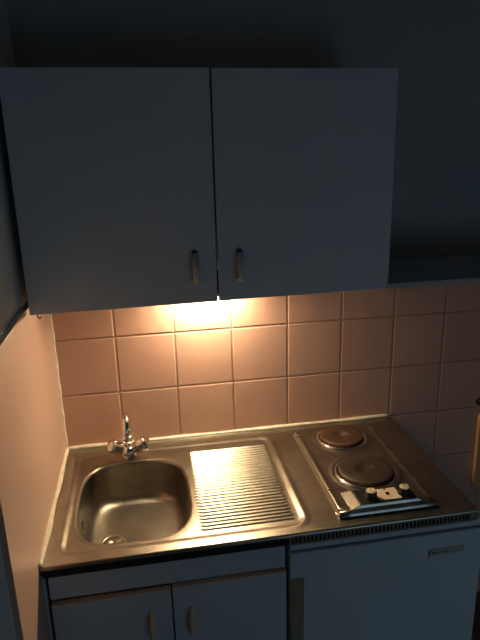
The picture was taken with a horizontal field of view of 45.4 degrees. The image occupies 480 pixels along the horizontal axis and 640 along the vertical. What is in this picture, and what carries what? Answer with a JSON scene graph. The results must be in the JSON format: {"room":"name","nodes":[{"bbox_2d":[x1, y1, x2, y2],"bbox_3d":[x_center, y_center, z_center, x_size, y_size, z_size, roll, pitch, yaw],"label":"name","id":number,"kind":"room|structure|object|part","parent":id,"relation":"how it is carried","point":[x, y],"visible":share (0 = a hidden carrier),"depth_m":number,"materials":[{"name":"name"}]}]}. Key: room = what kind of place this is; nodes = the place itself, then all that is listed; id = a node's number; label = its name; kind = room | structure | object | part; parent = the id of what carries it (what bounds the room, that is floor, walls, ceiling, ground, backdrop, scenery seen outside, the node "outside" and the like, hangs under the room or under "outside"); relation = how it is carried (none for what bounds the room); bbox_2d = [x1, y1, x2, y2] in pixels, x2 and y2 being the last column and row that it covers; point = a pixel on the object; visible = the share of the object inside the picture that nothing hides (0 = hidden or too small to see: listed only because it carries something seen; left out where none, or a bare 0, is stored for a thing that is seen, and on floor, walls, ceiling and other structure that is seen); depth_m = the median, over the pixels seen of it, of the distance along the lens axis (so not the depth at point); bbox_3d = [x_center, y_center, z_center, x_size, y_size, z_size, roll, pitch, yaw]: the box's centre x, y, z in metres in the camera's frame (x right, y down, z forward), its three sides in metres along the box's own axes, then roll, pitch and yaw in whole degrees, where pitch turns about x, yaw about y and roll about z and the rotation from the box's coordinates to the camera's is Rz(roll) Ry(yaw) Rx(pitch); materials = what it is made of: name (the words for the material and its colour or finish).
{"room":"kitchen","nodes":[
{"label":"kitchen","id":0,"kind":"room"},
{"bbox_2d":[0,0,65,639],"bbox_3d":[-0.622,0.239,1.521,0.150,2.500,0.839,-4,17,-9],"label":"wall","id":1,"kind":"structure","parent":0,"point":[32,435],"depth_m":1.42,"materials":[{"name":"white paint"}]},
{"bbox_2d":[0,310,24,347],"bbox_3d":[-0.530,0.041,1.284,0.015,0.005,0.457,-4,17,-9],"label":"trim","id":2,"kind":"structure","parent":1,"relation":"attached to","point":[16,319],"depth_m":1.36,"materials":[{"name":"white plastic"}]},
{"bbox_3d":[-0.543,0.712,1.673,0.014,1.503,0.822,-4,17,-9],"label":"wall panel","id":3,"kind":"part","parent":1,"relation":"part of","materials":[{"name":"white paint"}]},
{"bbox_2d":[38,447,68,568],"bbox_3d":[-0.556,0.536,1.732,0.020,0.019,0.609,-4,17,-9],"label":"trim","id":4,"kind":"structure","parent":1,"relation":"attached to","point":[51,518],"depth_m":1.65,"materials":[{"name":"white plastic"}]},
{"bbox_2d":[7,0,479,591],"bbox_3d":[0.012,0.057,2.079,3.900,2.500,0.120,-4,17,-9],"label":"wall","id":5,"kind":"structure","parent":0,"point":[410,355],"depth_m":1.99,"materials":[{"name":"beige tile"}]},
{"bbox_2d":[50,314,67,447],"bbox_3d":[-0.616,0.178,1.937,0.011,0.560,0.011,2,17,13],"label":"trim","id":6,"kind":"structure","parent":5,"relation":"attached to","point":[52,328],"depth_m":1.94,"materials":[{"name":"white plastic"}]},
{"bbox_2d":[0,67,398,318],"bbox_3d":[-0.095,-0.375,1.659,1.011,0.618,0.358,-5,17,-11],"label":"upper cabinet","id":7,"kind":"object","parent":5,"relation":"attached to","point":[133,187],"visible":1,"depth_m":1.51,"materials":[{"name":"white laminate"}]},
{"bbox_3d":[-0.317,-0.323,1.479,0.501,0.603,0.018,-5,17,-11],"label":"cabinet door","id":8,"kind":"part","parent":7,"relation":"part of","materials":[{"name":"white laminate"}]},
{"bbox_3d":[-0.119,-0.141,1.548,0.022,0.085,0.029,-5,17,-11],"label":"handle","id":9,"kind":"part","parent":7,"relation":"part of","materials":[{"name":"plastic"}]},
{"bbox_3d":[0.002,-0.148,1.571,0.022,0.085,0.029,-5,17,-11],"label":"handle","id":10,"kind":"part","parent":7,"relation":"part of","materials":[{"name":"plastic"}]},
{"bbox_3d":[0.181,-0.364,1.572,0.504,0.601,0.018,-5,17,-11],"label":"cabinet door","id":11,"kind":"part","parent":7,"relation":"part of","materials":[{"name":"white laminate"}]},
{"bbox_2d":[68,414,389,449],"bbox_3d":[-0.018,0.409,2.110,1.200,0.017,0.017,-4,17,-9],"label":"trim","id":12,"kind":"structure","parent":5,"relation":"attached to","point":[380,415],"depth_m":2.11,"materials":[{"name":"white plastic"}]},
{"bbox_2d":[387,254,479,288],"bbox_3d":[0.990,-0.189,1.934,1.183,0.017,0.347,-4,17,-9],"label":"wall shelf","id":13,"kind":"object","parent":5,"relation":"attached to","point":[462,269],"visible":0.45,"depth_m":1.82,"materials":[{"name":"paint"}]},
{"bbox_2d":[471,397,479,486],"bbox_3d":[1.016,0.492,2.308,0.169,0.396,0.026,-4,17,-9],"label":"wooden board","id":14,"kind":"object","parent":5,"relation":"hanging from","point":[475,479],"visible":1,"depth_m":2.31,"materials":[{"name":"orange wood"}]},
{"bbox_2d":[471,591,479,639],"bbox_3d":[0.316,1.745,0.935,3.900,0.100,3.320,-4,17,-9],"label":"floor","id":15,"kind":"structure","parent":0,"point":[476,622],"depth_m":2.38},
{"bbox_2d":[41,546,285,639],"bbox_3d":[-0.226,0.972,1.891,0.639,0.866,0.619,-4,17,-9],"label":"base cabinet","id":16,"kind":"object","parent":15,"relation":"on","point":[238,595],"visible":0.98,"depth_m":1.55,"materials":[{"name":"white laminate"}]},
{"bbox_3d":[-0.329,1.047,1.610,0.308,0.664,0.018,-4,17,-9],"label":"cabinet door","id":17,"kind":"part","parent":16,"relation":"part of","materials":[{"name":"white laminate"}]},
{"bbox_3d":[-0.231,0.829,1.538,0.020,0.085,0.029,-4,17,-9],"label":"handle","id":18,"kind":"part","parent":16,"relation":"part of","materials":[{"name":"beige plastic"}]},
{"bbox_3d":[-0.126,0.826,1.555,0.020,0.085,0.029,-4,17,-9],"label":"handle","id":19,"kind":"part","parent":16,"relation":"part of","materials":[{"name":"beige plastic"}]},
{"bbox_3d":[-0.020,1.022,1.657,0.312,0.668,0.018,-4,17,-9],"label":"cabinet door","id":20,"kind":"part","parent":16,"relation":"part of","materials":[{"name":"white laminate"}]},
{"bbox_2d":[40,416,477,578],"bbox_3d":[0.037,0.571,1.845,1.198,0.166,0.610,-4,17,-9],"label":"countertop","id":21,"kind":"structure","parent":16,"relation":"on","point":[226,493],"depth_m":1.77,"materials":[{"name":"metal"}]},
{"bbox_2d":[107,412,149,458],"bbox_3d":[-0.379,0.389,1.929,0.128,0.174,0.108,7,19,26],"label":"mixer tap","id":22,"kind":"object","parent":21,"relation":"on","point":[129,449],"visible":1,"depth_m":1.93,"materials":[{"name":"silver metal"}]},
{"bbox_3d":[-0.418,0.428,1.936,0.062,0.058,0.047,-11,19,-30],"label":"handle","id":23,"kind":"part","parent":22,"relation":"part of","materials":[{"name":"silver metal"}]},
{"bbox_3d":[-0.376,0.367,1.911,0.024,0.124,0.101,-4,17,-9],"label":"spout","id":24,"kind":"part","parent":22,"relation":"part of","materials":[{"name":"silver metal"}]},
{"bbox_3d":[-0.336,0.422,1.949,0.062,0.058,0.047,2,17,12],"label":"handle","id":25,"kind":"part","parent":22,"relation":"part of","materials":[{"name":"silver metal"}]},
{"bbox_3d":[-0.317,0.604,1.760,0.350,0.144,0.442,-4,17,-9],"label":"sink bowl","id":26,"kind":"part","parent":21,"relation":"part of","materials":[{"name":"metal"}]},
{"bbox_2d":[292,423,438,518],"bbox_3d":[0.380,0.450,1.866,0.302,0.049,0.524,-4,17,-9],"label":"cooktop","id":27,"kind":"object","parent":21,"relation":"in","point":[357,471],"visible":1,"depth_m":1.79,"materials":[{"name":"metal"}]},
{"bbox_3d":[0.378,0.501,1.653,0.039,0.022,0.039,-4,17,-9],"label":"control knob","id":28,"kind":"part","parent":27,"relation":"part of","materials":[{"name":"black plastic"}]},
{"bbox_3d":[0.420,0.507,1.672,0.168,0.002,0.069,-4,17,-9],"label":"control panel","id":29,"kind":"part","parent":27,"relation":"part of","materials":[{"name":"black plastic"}]},
{"bbox_3d":[0.424,0.535,1.631,0.299,0.014,0.014,-4,17,-9],"label":"trim","id":30,"kind":"part","parent":27,"relation":"part of","materials":[{"name":"metal"}]},
{"bbox_3d":[0.429,0.506,1.671,0.066,0.001,0.055,-4,17,-9],"label":"panel plate","id":31,"kind":"part","parent":27,"relation":"part of","materials":[{"name":"beige plastic"}]},
{"bbox_3d":[0.478,0.494,1.669,0.039,0.022,0.039,-4,17,-9],"label":"control knob","id":32,"kind":"part","parent":27,"relation":"part of","materials":[{"name":"black plastic"}]},
{"bbox_2d":[288,512,477,545],"bbox_3d":[0.404,0.576,1.597,0.552,0.028,0.012,-4,17,-9],"label":"vent","id":33,"kind":"object","parent":21,"relation":"attached to","point":[376,525],"depth_m":1.59,"materials":[{"name":"metal"}]},
{"bbox_2d":[285,512,479,639],"bbox_3d":[0.381,0.926,1.995,0.575,0.865,0.584,-4,17,-9],"label":"fridge","id":34,"kind":"object","parent":15,"relation":"on","point":[419,583],"visible":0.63,"depth_m":1.65,"materials":[{"name":"white metal"}]},
{"bbox_3d":[0.414,0.592,1.636,0.575,0.024,0.057,-4,17,-9],"label":"trim","id":35,"kind":"part","parent":34,"relation":"part of","materials":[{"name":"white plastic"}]}
]}

